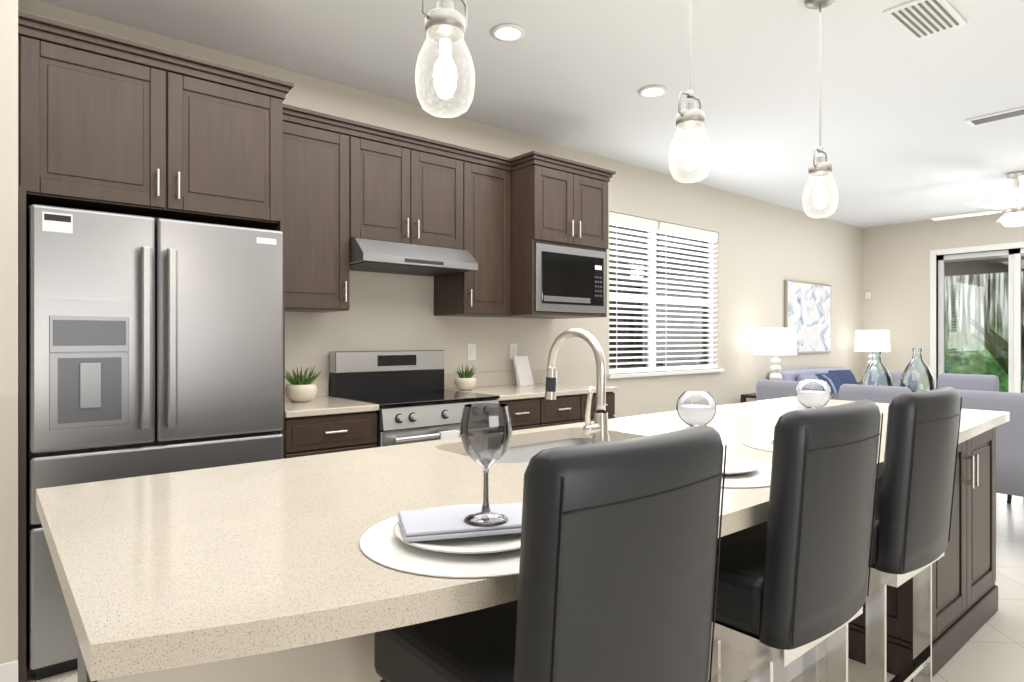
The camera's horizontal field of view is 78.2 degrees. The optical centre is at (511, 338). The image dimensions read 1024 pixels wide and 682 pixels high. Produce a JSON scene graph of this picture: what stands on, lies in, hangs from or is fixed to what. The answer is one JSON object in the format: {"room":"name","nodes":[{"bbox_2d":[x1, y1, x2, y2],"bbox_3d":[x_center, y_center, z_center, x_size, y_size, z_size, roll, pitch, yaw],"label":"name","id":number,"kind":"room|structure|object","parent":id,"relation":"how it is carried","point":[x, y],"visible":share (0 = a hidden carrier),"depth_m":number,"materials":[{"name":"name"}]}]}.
{"room":"kitchen","nodes":[
{"label":"kitchen","id":0,"kind":"room"},
{"bbox_2d":[0,0,17,663],"bbox_3d":[-2.860,-0.135,1.771,2.295,2.770,0.690,0,0,-40],"label":"wall","id":1,"kind":"structure","parent":0,"point":[8,330],"depth_m":2.23,"materials":[{"name":"beige paint"}]},
{"bbox_2d":[0,660,17,681],"bbox_3d":[-2.633,1.195,1.502,2.295,0.110,0.014,0,0,-40],"label":"baseboard","id":2,"kind":"structure","parent":1,"relation":"attached to","point":[8,671],"depth_m":2.21,"materials":[{"name":"white"}]},
{"bbox_2d":[18,22,289,221],"bbox_3d":[-1.626,-0.837,2.842,0.967,0.605,0.628,0,0,-40],"label":"upper cabinet","id":3,"kind":"object","parent":1,"relation":"attached to","point":[100,121],"depth_m":2.56,"materials":[{"name":"brown wood"}]},
{"bbox_2d":[18,0,861,417],"bbox_3d":[0.377,-0.135,5.035,11.750,2.770,0.150,0,0,-40],"label":"wall","id":4,"kind":"structure","parent":0,"point":[764,250],"depth_m":5.26,"materials":[{"name":"beige paint"}]},
{"bbox_2d":[290,114,365,311],"bbox_3d":[-1.146,-0.647,3.431,0.526,0.985,0.343,0,0,-40],"label":"upper cabinet","id":5,"kind":"object","parent":4,"relation":"attached to","point":[328,159],"depth_m":3.34,"materials":[{"name":"brown wood"}]},
{"bbox_2d":[366,130,465,257],"bbox_3d":[-0.700,-0.845,3.805,0.760,0.590,0.343,0,0,-40],"label":"upper cabinet","id":6,"kind":"object","parent":4,"relation":"attached to","point":[416,191],"depth_m":3.68,"materials":[{"name":"brown wood"}]},
{"bbox_2d":[312,370,546,397],"bbox_3d":[-0.562,0.285,4.132,2.317,0.100,0.020,0,0,-40],"label":"backsplash","id":7,"kind":"structure","parent":4,"relation":"attached to","point":[503,378],"depth_m":4.42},
{"bbox_2d":[422,154,513,317],"bbox_3d":[-0.284,-0.647,4.155,0.448,0.985,0.343,0,0,-40],"label":"upper cabinet","id":8,"kind":"object","parent":4,"relation":"attached to","point":[479,282],"depth_m":4.03,"materials":[{"name":"brown wood"}]},
{"bbox_2d":[324,237,477,276],"bbox_3d":[-0.652,-0.477,3.748,0.754,0.135,0.494,0,0,-40],"label":"hood","id":9,"kind":"object","parent":8,"relation":"attached to","point":[367,254],"depth_m":3.59,"materials":[{"name":"silver metal"}]},
{"bbox_2d":[467,344,475,359],"bbox_3d":[-0.281,0.090,4.380,0.072,0.116,0.007,0,0,-40],"label":"wall outlet","id":10,"kind":"object","parent":4,"relation":"attached to","point":[471,351],"depth_m":4.37,"materials":[{"name":"white plastic"}]},
{"bbox_2d":[509,343,516,358],"bbox_3d":[0.010,0.090,4.624,0.072,0.116,0.007,0,0,-40],"label":"wall outlet","id":11,"kind":"object","parent":4,"relation":"attached to","point":[512,346],"depth_m":4.62,"materials":[{"name":"white plastic"}]},
{"bbox_2d":[510,158,609,249],"bbox_3d":[0.238,-0.880,4.432,0.699,0.520,0.548,0,0,-40],"label":"upper cabinet","id":12,"kind":"object","parent":4,"relation":"attached to","point":[550,201],"depth_m":4.15,"materials":[{"name":"brown wood"}]},
{"bbox_2d":[514,238,606,317],"bbox_3d":[0.241,-0.397,4.429,0.660,0.436,0.540,0,0,-40],"label":"upper cabinet","id":13,"kind":"object","parent":4,"relation":"attached to","point":[552,279],"depth_m":4.15,"materials":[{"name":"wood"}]},
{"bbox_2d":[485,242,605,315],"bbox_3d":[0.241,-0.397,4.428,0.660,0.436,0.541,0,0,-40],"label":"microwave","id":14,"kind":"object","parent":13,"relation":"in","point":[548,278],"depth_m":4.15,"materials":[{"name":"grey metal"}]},
{"bbox_2d":[607,225,723,378],"bbox_3d":[1.432,-0.374,5.878,1.730,1.412,0.165,0,0,-40],"label":"window","id":15,"kind":"structure","parent":4,"relation":"in","point":[643,374],"depth_m":5.89,"materials":[{"name":"white"}]},
{"bbox_2d":[609,212,717,373],"bbox_3d":[1.438,-0.390,5.871,1.658,1.372,0.058,0,0,-40],"label":"window blinds","id":16,"kind":"object","parent":15,"relation":"attached to","point":[633,222],"visible":0.81,"depth_m":5.81,"materials":[{"name":"white plastic"}]},
{"bbox_2d":[784,280,830,352],"bbox_3d":[3.579,-0.255,7.597,1.150,0.850,0.037,0,0,-40],"label":"picture","id":17,"kind":"object","parent":4,"relation":"attached to","point":[807,311],"visible":0.83,"depth_m":7.57,"materials":[{"name":"beige"}]},
{"bbox_2d":[26,493,1023,681],"bbox_3d":[2.591,1.280,2.396,11.750,0.060,7.040,0,0,-40],"label":"floor","id":18,"kind":"structure","parent":0,"point":[991,649],"depth_m":2.62,"materials":[{"name":"tile"}]},
{"bbox_2d":[18,190,293,681],"bbox_3d":[-1.601,0.372,2.812,0.967,1.755,0.706,0,0,-40],"label":"refrigerator","id":19,"kind":"object","parent":18,"relation":"on","point":[192,230],"depth_m":2.44,"materials":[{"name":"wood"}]},
{"bbox_2d":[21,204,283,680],"bbox_3d":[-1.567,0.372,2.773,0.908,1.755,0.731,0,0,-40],"label":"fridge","id":20,"kind":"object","parent":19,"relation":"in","point":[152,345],"depth_m":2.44,"materials":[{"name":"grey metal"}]},
{"bbox_2d":[294,382,617,413],"bbox_3d":[-0.348,0.348,3.887,2.329,0.034,0.671,0,0,-40],"label":"countertop","id":21,"kind":"structure","parent":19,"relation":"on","point":[324,405],"depth_m":3.62,"materials":[{"name":"beige stone"}]},
{"bbox_2d":[285,366,320,401],"bbox_3d":[-1.127,0.239,3.358,0.179,0.191,0.186,0,0,-40],"label":"potted plant","id":22,"kind":"object","parent":21,"relation":"on","point":[300,388],"visible":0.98,"depth_m":3.32,"materials":[{"name":"beige"}]},
{"bbox_2d":[454,366,475,389],"bbox_3d":[-0.307,0.248,4.145,0.163,0.173,0.170,0,0,-40],"label":"potted plant","id":23,"kind":"object","parent":21,"relation":"on","point":[466,380],"visible":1,"depth_m":4.09,"materials":[{"name":"beige"}]},
{"bbox_2d":[513,356,533,385],"bbox_3d":[0.084,0.229,4.559,0.078,0.210,0.150,0,0,42],"label":"sign board","id":24,"kind":"object","parent":21,"relation":"on","point":[524,377],"visible":1,"depth_m":4.54,"materials":[{"name":"white"}]},
{"bbox_2d":[544,357,556,384],"bbox_3d":[0.280,0.224,4.582,0.100,0.220,0.100,0,0,-40],"label":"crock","id":25,"kind":"object","parent":21,"relation":"on","point":[545,372],"visible":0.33,"depth_m":4.55,"materials":[{"name":"white ceramic"}]},
{"bbox_2d":[294,410,365,456],"bbox_3d":[-1.069,0.810,3.308,0.480,0.880,0.630,0,0,-40],"label":"base cabinet","id":26,"kind":"object","parent":18,"relation":"on","point":[314,434],"depth_m":3.05,"materials":[{"name":"brown wood"}]},
{"bbox_2d":[330,390,501,448],"bbox_3d":[-0.602,0.798,3.672,0.828,0.903,0.634,0,0,-40],"label":"stove","id":27,"kind":"object","parent":18,"relation":"on","point":[395,425],"depth_m":3.31,"materials":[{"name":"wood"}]},
{"bbox_2d":[437,429,459,470],"bbox_3d":[-0.344,0.600,3.412,0.120,0.200,0.032,0,0,-40],"label":"towel","id":28,"kind":"object","parent":27,"relation":"hanging from","point":[453,433],"depth_m":3.40,"materials":[{"name":"white fabric"}]},
{"bbox_2d":[502,394,549,430],"bbox_3d":[-0.133,0.810,4.093,0.423,0.880,0.630,0,0,-40],"label":"base cabinet","id":29,"kind":"object","parent":18,"relation":"on","point":[525,413],"depth_m":3.88,"materials":[{"name":"brown wood"}]},
{"bbox_2d":[78,440,997,681],"bbox_3d":[0.621,0.813,2.133,3.462,0.874,0.979,0,0,-40],"label":"kitchen island","id":30,"kind":"object","parent":18,"relation":"on","point":[964,589],"depth_m":2.49,"materials":[{"name":"wood"}]},
{"bbox_2d":[36,397,1009,681],"bbox_3d":[0.637,0.355,2.112,3.510,0.040,1.104,0,0,-40],"label":"island countertop","id":31,"kind":"structure","parent":30,"relation":"on","point":[255,571],"depth_m":1.08,"materials":[{"name":"beige stone"}]},
{"bbox_2d":[359,507,519,577],"bbox_3d":[-0.062,0.333,1.070,0.384,0.003,0.384,0,0,-40],"label":"placemat","id":32,"kind":"object","parent":31,"relation":"on","point":[382,543],"visible":0.27,"depth_m":0.95,"materials":[{"name":"white"}]},
{"bbox_2d":[393,504,520,553],"bbox_3d":[-0.062,0.323,1.070,0.274,0.016,0.274,0,0,-40],"label":"plate","id":33,"kind":"object","parent":32,"relation":"on","point":[487,544],"visible":0.33,"depth_m":1.00,"materials":[{"name":"white ceramic"}]},
{"bbox_2d":[397,502,522,541],"bbox_3d":[-0.063,0.308,1.073,0.250,0.013,0.145,0,0,-15],"label":"napkin","id":34,"kind":"object","parent":33,"relation":"on","point":[432,524],"visible":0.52,"depth_m":1.03,"materials":[{"name":"grey fabric"}]},
{"bbox_2d":[460,403,511,525],"bbox_3d":[-0.043,0.205,1.047,0.086,0.190,0.086,0,0,-40],"label":"wine glass","id":35,"kind":"object","parent":34,"relation":"on","point":[485,432],"visible":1,"depth_m":1.02,"materials":[{"name":"clear glass"}]},
{"bbox_2d":[544,328,611,455],"bbox_3d":[0.180,0.150,1.909,0.101,0.368,0.263,0,0,-40],"label":"faucet","id":36,"kind":"object","parent":31,"relation":"on","point":[599,430],"depth_m":1.84,"materials":[{"name":"silver metal"}]},
{"bbox_2d":[676,391,716,425],"bbox_3d":[0.709,0.269,2.422,0.150,0.130,0.150,0,0,-40],"label":"glass sphere","id":37,"kind":"object","parent":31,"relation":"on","point":[690,414],"visible":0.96,"depth_m":2.39,"materials":[{"name":"clear glass"}]},
{"bbox_2d":[721,458,771,487],"bbox_3d":[0.509,0.333,1.602,0.384,0.003,0.384,0,0,-40],"label":"placemat","id":38,"kind":"object","parent":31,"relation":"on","point":[760,476],"visible":0.17,"depth_m":1.50,"materials":[{"name":"white"}]},
{"bbox_2d":[722,456,759,474],"bbox_3d":[0.509,0.323,1.602,0.224,0.016,0.224,0,0,-40],"label":"plate","id":39,"kind":"object","parent":38,"relation":"on","point":[735,465],"visible":0.29,"depth_m":1.60,"materials":[{"name":"white ceramic"}]},
{"bbox_2d":[742,435,772,451],"bbox_3d":[0.925,0.333,1.978,0.384,0.003,0.384,0,0,-40],"label":"placemat","id":40,"kind":"object","parent":31,"relation":"on","point":[765,443],"visible":0.19,"depth_m":2.02,"materials":[{"name":"white"}]},
{"bbox_2d":[796,379,830,407],"bbox_3d":[1.460,0.267,3.052,0.156,0.135,0.156,0,0,-40],"label":"holder","id":41,"kind":"object","parent":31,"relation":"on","point":[812,399],"visible":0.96,"depth_m":3.02,"materials":[{"name":"clear glass"}]},
{"bbox_2d":[374,425,726,681],"bbox_3d":[0.052,0.693,1.039,0.390,1.115,0.483,0,0,-40],"label":"bar chair","id":42,"kind":"object","parent":18,"relation":"on","point":[618,553],"visible":0.98,"depth_m":0.84,"materials":[{"name":"black leather"}]},
{"bbox_2d":[550,390,617,425],"bbox_3d":[0.251,0.810,4.416,0.707,0.880,0.630,0,0,-40],"label":"base cabinet","id":43,"kind":"object","parent":18,"relation":"on","point":[567,408],"depth_m":4.14,"materials":[{"name":"brown wood"}]},
{"bbox_2d":[741,393,756,402],"bbox_3d":[2.701,0.910,6.457,0.520,0.680,0.480,0,0,-40],"label":"end table","id":44,"kind":"object","parent":18,"relation":"on","point":[745,396],"visible":0.12,"depth_m":6.45,"materials":[{"name":"black wood"}]},
{"bbox_2d":[755,328,796,379],"bbox_3d":[2.701,0.229,6.457,0.400,0.680,0.400,0,0,-40],"label":"table lamp","id":45,"kind":"object","parent":44,"relation":"on","point":[775,341],"visible":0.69,"depth_m":6.31,"materials":[{"name":"white fabric"}]},
{"bbox_2d":[756,379,816,400],"bbox_3d":[2.193,0.778,4.764,0.601,0.946,0.440,0,0,-40],"label":"dining chair","id":46,"kind":"object","parent":18,"relation":"on","point":[769,389],"visible":0.12,"depth_m":4.61,"materials":[{"name":"grey fabric"}]},
{"bbox_2d":[708,399,882,681],"bbox_3d":[0.541,0.693,1.455,0.390,1.115,0.483,0,0,-40],"label":"bar chair","id":47,"kind":"object","parent":18,"relation":"on","point":[793,575],"visible":0.85,"depth_m":1.24,"materials":[{"name":"black leather"}]},
{"bbox_2d":[769,367,856,393],"bbox_3d":[3.755,0.800,7.146,1.700,0.900,0.920,0,0,-40],"label":"sofa","id":48,"kind":"object","parent":18,"relation":"on","point":[835,378],"visible":0.21,"depth_m":7.17,"materials":[{"name":"blue"}]},
{"bbox_2d":[830,393,838,399],"bbox_3d":[3.159,0.870,4.792,1.020,0.760,1.700,0,0,-40],"label":"dining table","id":49,"kind":"object","parent":18,"relation":"on","point":[834,396],"depth_m":5.37,"materials":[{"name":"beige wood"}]},
{"bbox_2d":[860,351,892,385],"bbox_3d":[2.877,0.292,4.973,0.230,0.395,0.230,0,0,-40],"label":"bottle","id":50,"kind":"object","parent":49,"relation":"on","point":[867,372],"visible":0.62,"depth_m":5.00,"materials":[{"name":"clear glass"}]},
{"bbox_2d":[900,348,934,391],"bbox_3d":[3.229,0.282,5.020,0.242,0.415,0.242,0,0,-40],"label":"bottle","id":51,"kind":"object","parent":49,"relation":"on","point":[904,376],"visible":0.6,"depth_m":5.04,"materials":[{"name":"clear glass"}]},
{"bbox_2d":[748,387,961,681],"bbox_3d":[0.990,0.693,1.838,0.390,1.115,0.483,0,0,-40],"label":"bar chair","id":52,"kind":"object","parent":18,"relation":"on","point":[913,516],"visible":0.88,"depth_m":1.61,"materials":[{"name":"black leather"}]},
{"bbox_2d":[839,384,911,403],"bbox_3d":[2.579,0.778,4.305,0.601,0.946,0.440,0,0,-40],"label":"dining chair","id":53,"kind":"object","parent":18,"relation":"on","point":[873,393],"visible":0.06,"depth_m":4.12,"materials":[{"name":"grey fabric"}]},
{"bbox_2d":[866,371,917,390],"bbox_3d":[3.354,0.778,5.738,0.601,0.946,0.440,0,0,-40],"label":"dining chair","id":54,"kind":"object","parent":18,"relation":"on","point":[896,377],"visible":0.04,"depth_m":5.85,"materials":[{"name":"grey fabric"}]},
{"bbox_2d":[937,373,998,391],"bbox_3d":[3.739,0.778,5.279,0.601,0.946,0.440,0,0,-40],"label":"dining chair","id":55,"kind":"object","parent":18,"relation":"on","point":[976,382],"visible":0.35,"depth_m":5.40,"materials":[{"name":"grey fabric"}]},
{"bbox_2d":[957,390,1023,496],"bbox_3d":[2.965,0.778,3.845,0.601,0.946,0.440,0,0,-40],"label":"dining chair","id":56,"kind":"object","parent":18,"relation":"on","point":[1010,457],"visible":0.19,"depth_m":3.59,"materials":[{"name":"grey fabric"},{"name":"dark wood"}]},
{"bbox_2d":[1007,381,1023,503],"bbox_3d":[4.125,0.778,4.819,0.601,0.946,0.440,0,0,-40],"label":"dining chair","id":57,"kind":"object","parent":18,"relation":"on","point":[1009,498],"visible":0.19,"depth_m":4.78,"materials":[{"name":"grey"}]},
{"bbox_3d":[4.601,0.910,8.051,0.520,0.680,0.480,0,0,-40],"label":"end table","id":58,"kind":"object","parent":18,"relation":"on","visible":0},
{"bbox_2d":[854,330,889,370],"bbox_3d":[4.601,0.229,8.051,0.400,0.680,0.400,0,0,-40],"label":"table lamp","id":59,"kind":"object","parent":58,"relation":"on","point":[872,340],"visible":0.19,"depth_m":7.90,"materials":[{"name":"white fabric"}]},
{"bbox_2d":[37,0,1023,227],"bbox_3d":[2.591,-1.560,2.396,11.750,0.080,7.040,0,0,-40],"label":"ceiling","id":60,"kind":"structure","parent":0,"point":[902,141],"depth_m":3.65,"materials":[{"name":"white paint"}]},
{"bbox_2d":[415,0,474,117],"bbox_3d":[-0.161,-1.030,1.522,0.145,0.978,0.145,0,0,-40],"label":"pendant light","id":61,"kind":"object","parent":60,"relation":"hanging from","point":[446,23],"visible":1,"depth_m":1.51,"materials":[{"name":"clear glass"}]},
{"bbox_2d":[491,24,524,41],"bbox_3d":[-0.018,-1.513,3.118,0.169,0.010,0.169,0,0,44],"label":"recessed light","id":62,"kind":"object","parent":60,"relation":"in","point":[508,32],"depth_m":3.12,"materials":[{"name":"white"}]},
{"bbox_2d":[639,86,666,97],"bbox_3d":[0.863,-1.513,3.857,0.169,0.010,0.169,0,0,44],"label":"recessed light","id":63,"kind":"object","parent":60,"relation":"in","point":[651,91],"depth_m":3.86,"materials":[{"name":"white"}]},
{"bbox_2d":[669,0,711,182],"bbox_3d":[0.615,-1.030,2.174,0.145,0.978,0.145,0,0,-40],"label":"pendant light","id":64,"kind":"object","parent":60,"relation":"hanging from","point":[690,117],"visible":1,"depth_m":2.16,"materials":[{"name":"clear glass"}]},
{"bbox_2d":[802,0,838,217],"bbox_3d":[1.376,-1.030,2.812,0.145,0.978,0.145,0,0,-40],"label":"pendant light","id":65,"kind":"object","parent":60,"relation":"hanging from","point":[820,166],"visible":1,"depth_m":2.81,"materials":[{"name":"clear glass"}]},
{"bbox_2d":[883,0,966,39],"bbox_3d":[1.949,-1.512,2.967,0.420,0.015,0.220,0,0,-40],"label":"ceiling vent","id":66,"kind":"object","parent":60,"relation":"in","point":[916,19],"depth_m":2.96,"materials":[{"name":"white metal"}]},
{"bbox_2d":[931,171,1023,226],"bbox_3d":[4.592,-1.275,5.798,1.293,0.490,1.244,0,0,-40],"label":"ceiling fan","id":67,"kind":"object","parent":60,"relation":"hanging from","point":[1012,213],"visible":1,"depth_m":5.73,"materials":[{"name":"silver metal"}]},
{"bbox_2d":[965,107,1023,125],"bbox_3d":[3.313,-1.512,4.281,0.160,0.015,0.360,0,0,-40],"label":"ceiling vent","id":68,"kind":"object","parent":60,"relation":"in","point":[1016,112],"depth_m":4.28,"materials":[{"name":"white metal"}]},
{"bbox_2d":[862,213,1023,391],"bbox_3d":[7.082,-0.135,6.067,0.150,2.770,6.890,0,0,-40],"label":"wall","id":69,"kind":"structure","parent":0,"point":[896,270],"depth_m":8.22,"materials":[{"name":"beige paint"}]},
{"bbox_2d":[865,292,870,298],"bbox_3d":[4.855,-0.595,8.584,0.024,0.090,0.070,0,0,-40],"label":"wall sensor","id":70,"kind":"object","parent":69,"relation":"attached to","point":[867,295],"visible":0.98,"depth_m":8.58,"materials":[{"name":"white plastic"}]},
{"bbox_2d":[930,242,1023,392],"bbox_3d":[6.432,0.060,6.833,0.162,2.380,3.260,0,0,-40],"label":"door frame","id":71,"kind":"structure","parent":69,"relation":"attached to","point":[1014,303],"depth_m":7.70,"materials":[{"name":"white"}]},
{"label":"outside","id":72,"kind":"structure","parent":0,"visible":0},
{"bbox_2d":[945,271,1023,391],"bbox_3d":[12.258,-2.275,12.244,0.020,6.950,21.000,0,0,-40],"label":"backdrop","id":73,"kind":"structure","parent":72,"point":[988,313],"depth_m":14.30,"materials":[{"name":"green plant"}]},
{"bbox_3d":[9.626,1.275,10.036,8.850,0.110,13.000,0,0,-40],"label":"patio","id":74,"kind":"object","parent":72,"visible":0},
{"bbox_2d":[945,254,1023,275],"bbox_3d":[7.374,-0.050,8.146,2.970,2.600,13.000,0,0,-40],"label":"lanai","id":75,"kind":"object","parent":74,"relation":"on","point":[984,265],"depth_m":10.09,"materials":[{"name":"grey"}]},
{"bbox_2d":[961,314,1023,392],"bbox_3d":[6.853,0.445,8.368,1.683,1.611,1.608,0,0,-40],"label":"palm","id":76,"kind":"object","parent":74,"relation":"on","point":[995,344],"depth_m":8.65,"materials":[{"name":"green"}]}
]}

